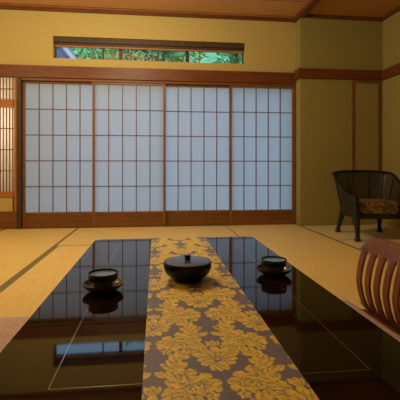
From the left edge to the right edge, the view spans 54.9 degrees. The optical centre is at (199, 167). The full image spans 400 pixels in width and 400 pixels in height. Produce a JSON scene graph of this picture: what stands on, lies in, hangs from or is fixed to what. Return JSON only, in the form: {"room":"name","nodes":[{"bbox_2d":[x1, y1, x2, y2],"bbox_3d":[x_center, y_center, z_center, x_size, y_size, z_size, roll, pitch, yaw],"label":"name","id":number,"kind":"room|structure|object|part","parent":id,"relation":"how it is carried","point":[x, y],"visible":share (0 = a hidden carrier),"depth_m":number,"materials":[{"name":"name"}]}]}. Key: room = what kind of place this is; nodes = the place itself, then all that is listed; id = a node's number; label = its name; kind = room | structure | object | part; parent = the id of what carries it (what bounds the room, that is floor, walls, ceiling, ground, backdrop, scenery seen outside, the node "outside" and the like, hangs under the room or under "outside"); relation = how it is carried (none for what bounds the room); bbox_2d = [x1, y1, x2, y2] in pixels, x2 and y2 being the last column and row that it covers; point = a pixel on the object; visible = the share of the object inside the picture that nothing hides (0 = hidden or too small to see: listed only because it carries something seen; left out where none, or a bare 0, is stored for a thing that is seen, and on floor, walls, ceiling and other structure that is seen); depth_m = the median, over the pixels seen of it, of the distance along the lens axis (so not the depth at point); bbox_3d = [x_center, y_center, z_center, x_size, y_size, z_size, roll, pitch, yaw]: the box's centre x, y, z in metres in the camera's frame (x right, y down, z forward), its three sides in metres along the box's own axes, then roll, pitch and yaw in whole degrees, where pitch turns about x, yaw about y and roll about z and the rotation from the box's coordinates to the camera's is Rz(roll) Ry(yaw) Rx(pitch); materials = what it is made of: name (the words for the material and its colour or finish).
{"room":"traditional dwelling","nodes":[
{"label":"traditional dwelling","id":0,"kind":"room"},
{"bbox_2d":[0,9,295,211],"bbox_3d":[-1.090,-0.608,4.968,4.762,2.775,0.160,0,0,-7],"label":"wall","id":1,"kind":"structure","parent":0,"point":[26,37],"depth_m":4.92,"materials":[{"name":"paint"}]},
{"bbox_2d":[0,77,16,210],"bbox_3d":[-2.680,-0.291,4.729,0.848,1.653,0.074,0,0,-7],"label":"window","id":2,"kind":"structure","parent":1,"relation":"in","point":[8,86],"depth_m":4.75,"materials":[{"name":"white paper"}]},
{"bbox_2d":[0,211,16,228],"bbox_3d":[-2.776,0.657,4.688,1.048,0.245,0.014,0,0,-7],"label":"trim","id":3,"kind":"structure","parent":1,"relation":"attached to","point":[8,219],"depth_m":4.73,"materials":[{"name":"brown wood"}]},
{"bbox_2d":[17,77,22,228],"bbox_3d":[-2.235,-0.169,4.792,0.048,1.898,0.130,0,0,-7],"label":"trim","id":4,"kind":"structure","parent":1,"relation":"attached to","point":[19,81],"depth_m":4.73,"materials":[{"name":"brown wood"}]},
{"bbox_2d":[23,81,91,226],"bbox_3d":[-1.772,-0.178,4.865,0.884,1.833,0.030,0,0,-7],"label":"door","id":5,"kind":"structure","parent":1,"relation":"in","point":[57,116],"depth_m":4.86,"materials":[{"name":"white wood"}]},
{"bbox_2d":[92,82,165,225],"bbox_3d":[-0.903,-0.178,4.927,0.921,1.833,0.030,0,0,-7],"label":"door","id":6,"kind":"structure","parent":1,"relation":"in","point":[129,119],"depth_m":4.93,"materials":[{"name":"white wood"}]},
{"bbox_2d":[0,5,292,21],"bbox_3d":[-1.030,-1.972,4.880,4.562,0.045,0.030,0,0,-7],"label":"trim","id":7,"kind":"structure","parent":1,"relation":"attached to","point":[5,7],"depth_m":4.90,"materials":[{"name":"red wood"}]},
{"bbox_2d":[0,64,293,83],"bbox_3d":[-1.022,-1.193,4.878,4.576,0.150,0.035,0,0,-7],"label":"trim","id":8,"kind":"structure","parent":1,"relation":"attached to","point":[6,70],"depth_m":4.90,"materials":[{"name":"red wood"}]},
{"bbox_2d":[53,36,244,63],"bbox_3d":[-0.629,-1.511,5.019,2.444,0.278,0.115,0,0,-7],"label":"window","id":9,"kind":"structure","parent":1,"relation":"in","point":[69,42],"depth_m":4.98,"materials":[{"name":"brown wood"}]},
{"bbox_3d":[-0.627,-1.541,5.001,2.444,0.018,0.030,0,0,-7],"label":"rail","id":10,"kind":"part","parent":9,"relation":"part of","materials":[{"name":"orange wood"}]},
{"bbox_2d":[21,223,293,228],"bbox_3d":[-0.496,0.759,5.004,3.550,0.042,0.104,0,0,-7],"label":"trim","id":11,"kind":"structure","parent":1,"relation":"attached to","point":[268,223],"depth_m":4.94,"materials":[{"name":"brown wood"}]},
{"bbox_2d":[21,77,294,86],"bbox_3d":[-0.495,-1.103,4.995,3.550,0.030,0.102,0,0,-7],"label":"trim","id":12,"kind":"structure","parent":1,"relation":"attached to","point":[22,78],"depth_m":4.94,"materials":[{"name":"brown wood"}]},
{"bbox_2d":[166,84,228,224],"bbox_3d":[-0.034,-0.178,5.064,0.903,1.833,0.030,0,0,-7],"label":"door","id":13,"kind":"structure","parent":1,"relation":"in","point":[197,116],"depth_m":5.07,"materials":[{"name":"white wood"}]},
{"bbox_2d":[229,85,293,223],"bbox_3d":[0.826,-0.178,5.125,0.879,1.833,0.030,0,0,-7],"label":"door","id":14,"kind":"structure","parent":1,"relation":"in","point":[261,118],"depth_m":5.13,"materials":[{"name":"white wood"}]},
{"bbox_2d":[294,84,295,223],"bbox_3d":[1.266,-0.169,5.202,0.020,1.898,0.110,0,0,-7],"label":"trim","id":15,"kind":"structure","parent":1,"relation":"attached to","point":[295,84],"depth_m":5.15,"materials":[{"name":"brown wood"}]},
{"bbox_2d":[0,0,399,17],"bbox_3d":[-0.070,-2.035,1.718,6.050,0.080,6.930,0,0,-7],"label":"ceiling","id":16,"kind":"structure","parent":0,"point":[282,8],"depth_m":4.76,"materials":[{"name":"brown wood"}]},
{"bbox_2d":[296,18,382,225],"bbox_3d":[1.850,-0.608,5.224,1.138,2.775,0.320,0,0,-7],"label":"wall","id":17,"kind":"structure","parent":0,"point":[323,106],"depth_m":5.05,"materials":[{"name":"paint"}]},
{"bbox_2d":[293,0,320,22],"bbox_3d":[1.658,-1.970,1.891,0.090,0.050,6.580,0,0,-7],"label":"trim","id":18,"kind":"structure","parent":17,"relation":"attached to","point":[311,4],"depth_m":4.75,"materials":[{"name":"red wood"}]},
{"bbox_2d":[294,68,381,79],"bbox_3d":[1.828,-1.228,5.106,1.138,0.125,0.160,0,0,-7],"label":"trim","id":19,"kind":"structure","parent":17,"relation":"attached to","point":[310,73],"depth_m":5.03,"materials":[{"name":"red wood"}]},
{"bbox_2d":[305,14,381,21],"bbox_3d":[1.880,-1.972,5.051,1.058,0.045,0.030,0,0,-7],"label":"trim","id":20,"kind":"structure","parent":17,"relation":"attached to","point":[315,16],"depth_m":5.04,"materials":[{"name":"red wood"}]},
{"bbox_2d":[352,81,380,224],"bbox_3d":[2.203,-0.200,5.097,0.395,1.900,0.012,0,0,-7],"label":"door","id":21,"kind":"structure","parent":17,"relation":"in","point":[366,95],"depth_m":5.10,"materials":[{"name":"beige paint"}]},
{"bbox_2d":[383,11,399,228],"bbox_3d":[2.854,-0.608,2.108,0.150,2.775,6.740,0,0,-7],"label":"wall","id":22,"kind":"structure","parent":0,"point":[391,25],"depth_m":4.94,"materials":[{"name":"paint"}]},
{"bbox_2d":[381,63,399,80],"bbox_3d":[2.780,-1.228,1.938,0.035,0.125,6.419,0,0,-7],"label":"trim","id":23,"kind":"structure","parent":22,"relation":"attached to","point":[394,70],"depth_m":4.90,"materials":[{"name":"red wood"}]},
{"bbox_2d":[381,5,399,21],"bbox_3d":[2.783,-1.972,1.938,0.030,0.045,6.420,0,0,-7],"label":"trim","id":24,"kind":"structure","parent":22,"relation":"attached to","point":[396,9],"depth_m":4.89,"materials":[{"name":"red wood"}]},
{"bbox_3d":[-0.071,0.825,1.718,6.050,0.090,6.930,0,0,-7],"label":"floor","id":25,"kind":"structure","parent":0,"visible":0},
{"bbox_2d":[0,267,28,288],"bbox_3d":[-1.635,0.764,1.912,0.902,0.031,1.927,0,0,-7],"label":"mat","id":26,"kind":"object","parent":25,"relation":"on","point":[8,274],"visible":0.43,"depth_m":2.73,"materials":[{"name":"yellow wicker"}]},
{"bbox_2d":[0,228,78,267],"bbox_3d":[-1.853,0.764,3.819,0.902,0.031,1.907,0,0,-7],"label":"mat","id":27,"kind":"object","parent":25,"relation":"on","point":[18,247],"visible":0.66,"depth_m":3.83,"materials":[{"name":"yellow wicker"}]},
{"bbox_2d":[0,245,90,317],"bbox_3d":[-0.818,0.764,2.820,0.922,0.031,1.887,0,0,-7],"label":"mat","id":28,"kind":"object","parent":25,"relation":"on","point":[22,296],"visible":0.34,"depth_m":2.52,"materials":[{"name":"yellow fabric"}]},
{"bbox_2d":[57,225,237,245],"bbox_3d":[-0.529,0.764,4.368,1.847,0.031,1.117,0,0,-7],"label":"mat","id":29,"kind":"object","parent":25,"relation":"on","point":[81,236],"visible":0.62,"depth_m":4.41,"materials":[{"name":"yellow wicker"}]},
{"bbox_2d":[225,224,369,259],"bbox_3d":[0.910,0.764,4.135,0.954,0.031,1.907,0,0,-7],"label":"mat","id":30,"kind":"object","parent":25,"relation":"on","point":[288,241],"visible":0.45,"depth_m":3.88,"materials":[{"name":"yellow wicker"}]},
{"bbox_2d":[301,226,397,264],"bbox_3d":[1.668,0.764,1.811,0.022,0.031,6.420,0,0,-7],"label":"trim","id":31,"kind":"structure","parent":30,"relation":"attached to","point":[301,226],"depth_m":3.98,"materials":[{"name":"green fabric"}]},
{"bbox_2d":[287,257,397,322],"bbox_3d":[1.128,0.764,2.228,0.954,0.031,1.927,0,0,-7],"label":"mat","id":32,"kind":"object","parent":25,"relation":"on","point":[337,276],"visible":0.27,"depth_m":2.69,"materials":[{"name":"yellow wicker"}]},
{"bbox_2d":[356,237,399,335],"bbox_3d":[0.658,0.547,1.761,0.507,0.402,0.450,0,0,-7],"label":"chair","id":33,"kind":"object","parent":32,"relation":"on","point":[386,249],"visible":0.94,"depth_m":1.81,"materials":[{"name":"brown wood"}]},
{"bbox_2d":[342,300,399,341],"bbox_3d":[0.570,0.702,1.751,0.530,0.053,0.590,0,0,-7],"label":"floor cushion","id":34,"kind":"object","parent":33,"relation":"on","point":[390,332],"visible":0.09,"depth_m":1.73,"materials":[{"name":"fabric"}]},
{"bbox_3d":[0.884,0.383,1.787,0.053,0.074,0.450,0,0,-7],"label":"rail","id":35,"kind":"part","parent":33,"relation":"part of","materials":[{"name":"brown wood"}]},
{"bbox_3d":[0.882,0.718,1.787,0.045,0.043,0.450,0,0,-7],"label":"rail","id":36,"kind":"part","parent":33,"relation":"part of","materials":[{"name":"brown wood"}]},
{"bbox_3d":[0.647,0.740,1.760,0.485,0.016,0.450,0,0,-7],"label":"seat","id":37,"kind":"part","parent":33,"relation":"part of","materials":[{"name":"brown wood"}]},
{"bbox_2d":[303,224,399,239],"bbox_3d":[1.931,0.764,4.569,1.123,0.031,0.997,0,0,-7],"label":"mat","id":38,"kind":"object","parent":25,"relation":"on","point":[347,232],"visible":0.62,"depth_m":4.55,"materials":[{"name":"yellow wicker"}]},
{"bbox_2d":[331,170,399,241],"bbox_3d":[1.851,0.385,4.220,0.714,0.727,0.667,0,0,1],"label":"armchair","id":39,"kind":"object","parent":38,"relation":"on","point":[358,208],"visible":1,"depth_m":4.29,"materials":[{"name":"black wicker"}]},
{"bbox_3d":[1.564,0.282,4.334,0.112,0.390,0.018,0,0,14],"label":"post","id":40,"kind":"part","parent":39,"relation":"part of","materials":[{"name":"black wood"}]},
{"bbox_3d":[1.631,0.587,4.472,0.063,0.280,0.117,0,0,-40],"label":"leg","id":41,"kind":"part","parent":39,"relation":"part of","materials":[{"name":"black wood"}]},
{"bbox_3d":[1.606,0.517,3.939,0.064,0.415,0.076,0,0,1],"label":"leg","id":42,"kind":"part","parent":39,"relation":"part of","materials":[{"name":"black wood"}]},
{"bbox_3d":[1.852,0.171,4.244,0.714,0.298,0.619,0,0,1],"label":"arm rail","id":43,"kind":"part","parent":39,"relation":"part of","materials":[{"name":"black wicker"}]},
{"bbox_3d":[1.968,0.256,4.500,0.018,0.441,0.082,0,0,34],"label":"post","id":44,"kind":"part","parent":39,"relation":"part of","materials":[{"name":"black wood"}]},
{"bbox_3d":[1.851,0.496,4.210,0.472,0.057,0.514,0,0,1],"label":"seat frame","id":45,"kind":"part","parent":39,"relation":"part of","materials":[{"name":"black wood"}]},
{"bbox_2d":[342,198,399,213],"bbox_3d":[1.851,0.409,4.199,0.450,0.118,0.487,0,0,1],"label":"seat cushion","id":46,"kind":"object","parent":39,"relation":"on","point":[366,205],"depth_m":3.96,"materials":[{"name":"fabric"}]},
{"bbox_3d":[2.079,0.587,4.465,0.063,0.280,0.117,0,0,42],"label":"leg","id":47,"kind":"part","parent":39,"relation":"part of","materials":[{"name":"black wood"}]},
{"bbox_3d":[2.106,0.261,4.461,0.084,0.430,0.017,0,0,-24],"label":"post","id":48,"kind":"part","parent":39,"relation":"part of","materials":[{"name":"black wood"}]},
{"bbox_3d":[2.142,0.282,4.324,0.112,0.390,0.018,0,0,-12],"label":"post","id":49,"kind":"part","parent":39,"relation":"part of","materials":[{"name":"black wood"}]},
{"bbox_2d":[339,239,399,263],"bbox_3d":[2.045,0.764,3.565,1.123,0.031,1.017,0,0,-7],"label":"mat","id":50,"kind":"object","parent":25,"relation":"on","point":[350,242],"visible":0.3,"depth_m":3.88,"materials":[{"name":"yellow wicker"}]},
{"bbox_3d":[-0.603,0.764,0.943,0.922,0.031,1.887,0,0,-7],"label":"mat","id":51,"kind":"object","parent":25,"relation":"on","visible":0},
{"bbox_2d":[0,316,30,351],"bbox_3d":[-0.816,0.722,1.593,0.600,0.053,0.590,0,0,-7],"label":"floor cushion","id":52,"kind":"object","parent":51,"relation":"on","point":[9,326],"visible":0.2,"depth_m":1.69,"materials":[{"name":"fabric"}]},
{"bbox_3d":[0.316,0.764,1.048,0.922,0.031,1.887,0,0,-7],"label":"mat","id":53,"kind":"object","parent":25,"relation":"on","visible":0},
{"bbox_2d":[0,237,399,399],"bbox_3d":[-0.049,0.584,1.452,0.937,0.329,1.727,0,0,-7],"label":"table","id":54,"kind":"object","parent":53,"relation":"on","point":[79,343],"visible":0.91,"depth_m":0.96,"materials":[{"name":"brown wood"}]},
{"bbox_2d":[82,278,123,293],"bbox_3d":[-0.332,0.406,1.321,0.138,0.028,0.138,0,0,-7],"label":"saucer","id":55,"kind":"object","parent":54,"relation":"on","point":[87,285],"visible":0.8,"depth_m":1.28,"materials":[{"name":"brown wood"}]},
{"bbox_2d":[88,268,117,287],"bbox_3d":[-0.332,0.383,1.321,0.100,0.052,0.100,0,0,-7],"label":"tea cup","id":56,"kind":"object","parent":55,"relation":"on","point":[106,277],"visible":0.94,"depth_m":1.29,"materials":[{"name":"grey ceramic"}]},
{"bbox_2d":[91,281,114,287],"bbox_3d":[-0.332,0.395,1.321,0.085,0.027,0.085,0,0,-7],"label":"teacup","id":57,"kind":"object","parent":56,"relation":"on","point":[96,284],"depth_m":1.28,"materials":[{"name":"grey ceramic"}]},
{"bbox_2d":[141,237,318,399],"bbox_3d":[-0.032,0.447,1.454,0.319,0.062,1.736,0,0,-7],"label":"table runner","id":58,"kind":"object","parent":54,"relation":"on","point":[205,339],"visible":0.88,"depth_m":0.91,"materials":[{"name":"fabric"}]},
{"bbox_2d":[163,254,211,282],"bbox_3d":[-0.047,0.372,1.449,0.181,0.091,0.181,0,0,-7],"label":"lidded bowl","id":59,"kind":"object","parent":58,"relation":"on","point":[187,268],"visible":1,"depth_m":1.39,"materials":[{"name":"black ceramic"}]},
{"bbox_3d":[-0.047,0.352,1.449,0.169,0.014,0.169,0,0,-7],"label":"lid","id":60,"kind":"part","parent":59,"relation":"part of","materials":[{"name":"black ceramic"}]},
{"bbox_3d":[-0.047,0.335,1.449,0.026,0.017,0.026,0,0,-7],"label":"knob","id":61,"kind":"part","parent":59,"relation":"part of","materials":[{"name":"black ceramic"}]},
{"bbox_2d":[256,264,291,276],"bbox_3d":[0.291,0.406,1.518,0.138,0.028,0.138,0,0,-7],"label":"saucer","id":62,"kind":"object","parent":54,"relation":"on","point":[260,268],"visible":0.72,"depth_m":1.48,"materials":[{"name":"brown wood"}]},
{"bbox_2d":[261,256,286,271],"bbox_3d":[0.291,0.383,1.518,0.100,0.052,0.100,0,0,-7],"label":"tea cup","id":63,"kind":"object","parent":62,"relation":"on","point":[270,263],"visible":0.91,"depth_m":1.49,"materials":[{"name":"grey ceramic"}]},
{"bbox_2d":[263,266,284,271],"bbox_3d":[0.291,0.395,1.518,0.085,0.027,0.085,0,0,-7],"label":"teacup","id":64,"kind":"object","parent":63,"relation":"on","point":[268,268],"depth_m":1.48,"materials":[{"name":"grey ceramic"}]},
{"label":"outside","id":65,"kind":"structure","parent":0,"visible":0},
{"bbox_3d":[-2.568,1.500,22.469,60.000,0.300,34.770,0,0,-7],"label":"ground","id":66,"kind":"structure","parent":65,"visible":0},
{"bbox_2d":[57,47,78,58],"bbox_3d":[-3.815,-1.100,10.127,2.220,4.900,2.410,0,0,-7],"label":"house","id":67,"kind":"structure","parent":66,"relation":"on","point":[62,52],"depth_m":9.37,"materials":[{"name":"beige"}]},
{"bbox_2d":[70,48,118,59],"bbox_3d":[-4.326,-1.902,14.331,2.857,6.521,2.835,0,0,-7],"label":"tree","id":68,"kind":"object","parent":66,"relation":"on","point":[109,54],"visible":0.09,"depth_m":13.92,"materials":[{"name":"green plant"}]},
{"bbox_2d":[116,49,182,61],"bbox_3d":[-1.302,-1.290,10.078,1.866,5.301,2.057,0,0,-7],"label":"tree","id":69,"kind":"object","parent":66,"relation":"on","point":[137,55],"visible":0.13,"depth_m":9.69,"materials":[{"name":"green plant"}]},
{"bbox_2d":[144,50,207,62],"bbox_3d":[-1.016,-1.910,13.589,2.798,6.537,2.649,0,0,-7],"label":"tree","id":70,"kind":"object","parent":66,"relation":"on","point":[178,58],"visible":0.02,"depth_m":13.58,"materials":[{"name":"green plant"}]},
{"bbox_2d":[213,53,229,62],"bbox_3d":[1.867,-1.815,13.952,2.853,6.345,2.754,0,0,-7],"label":"tree","id":71,"kind":"object","parent":66,"relation":"on","point":[218,60],"visible":0.02,"depth_m":13.66,"materials":[{"name":"green plant"}]},
{"bbox_2d":[220,53,241,63],"bbox_3d":[1.048,-1.357,10.592,1.904,5.433,1.962,0,0,-7],"label":"tree","id":72,"kind":"object","parent":66,"relation":"on","point":[235,58],"visible":0.04,"depth_m":10.47,"materials":[{"name":"green plant"}]},
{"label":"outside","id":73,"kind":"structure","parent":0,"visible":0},
{"bbox_2d":[73,48,229,63],"bbox_3d":[-1.675,-5.297,23.462,34.000,14.179,13.000,0,0,-7],"label":"hillside","id":74,"kind":"structure","parent":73,"point":[212,57],"depth_m":24.48,"materials":[{"name":"teal plant"}]}
]}

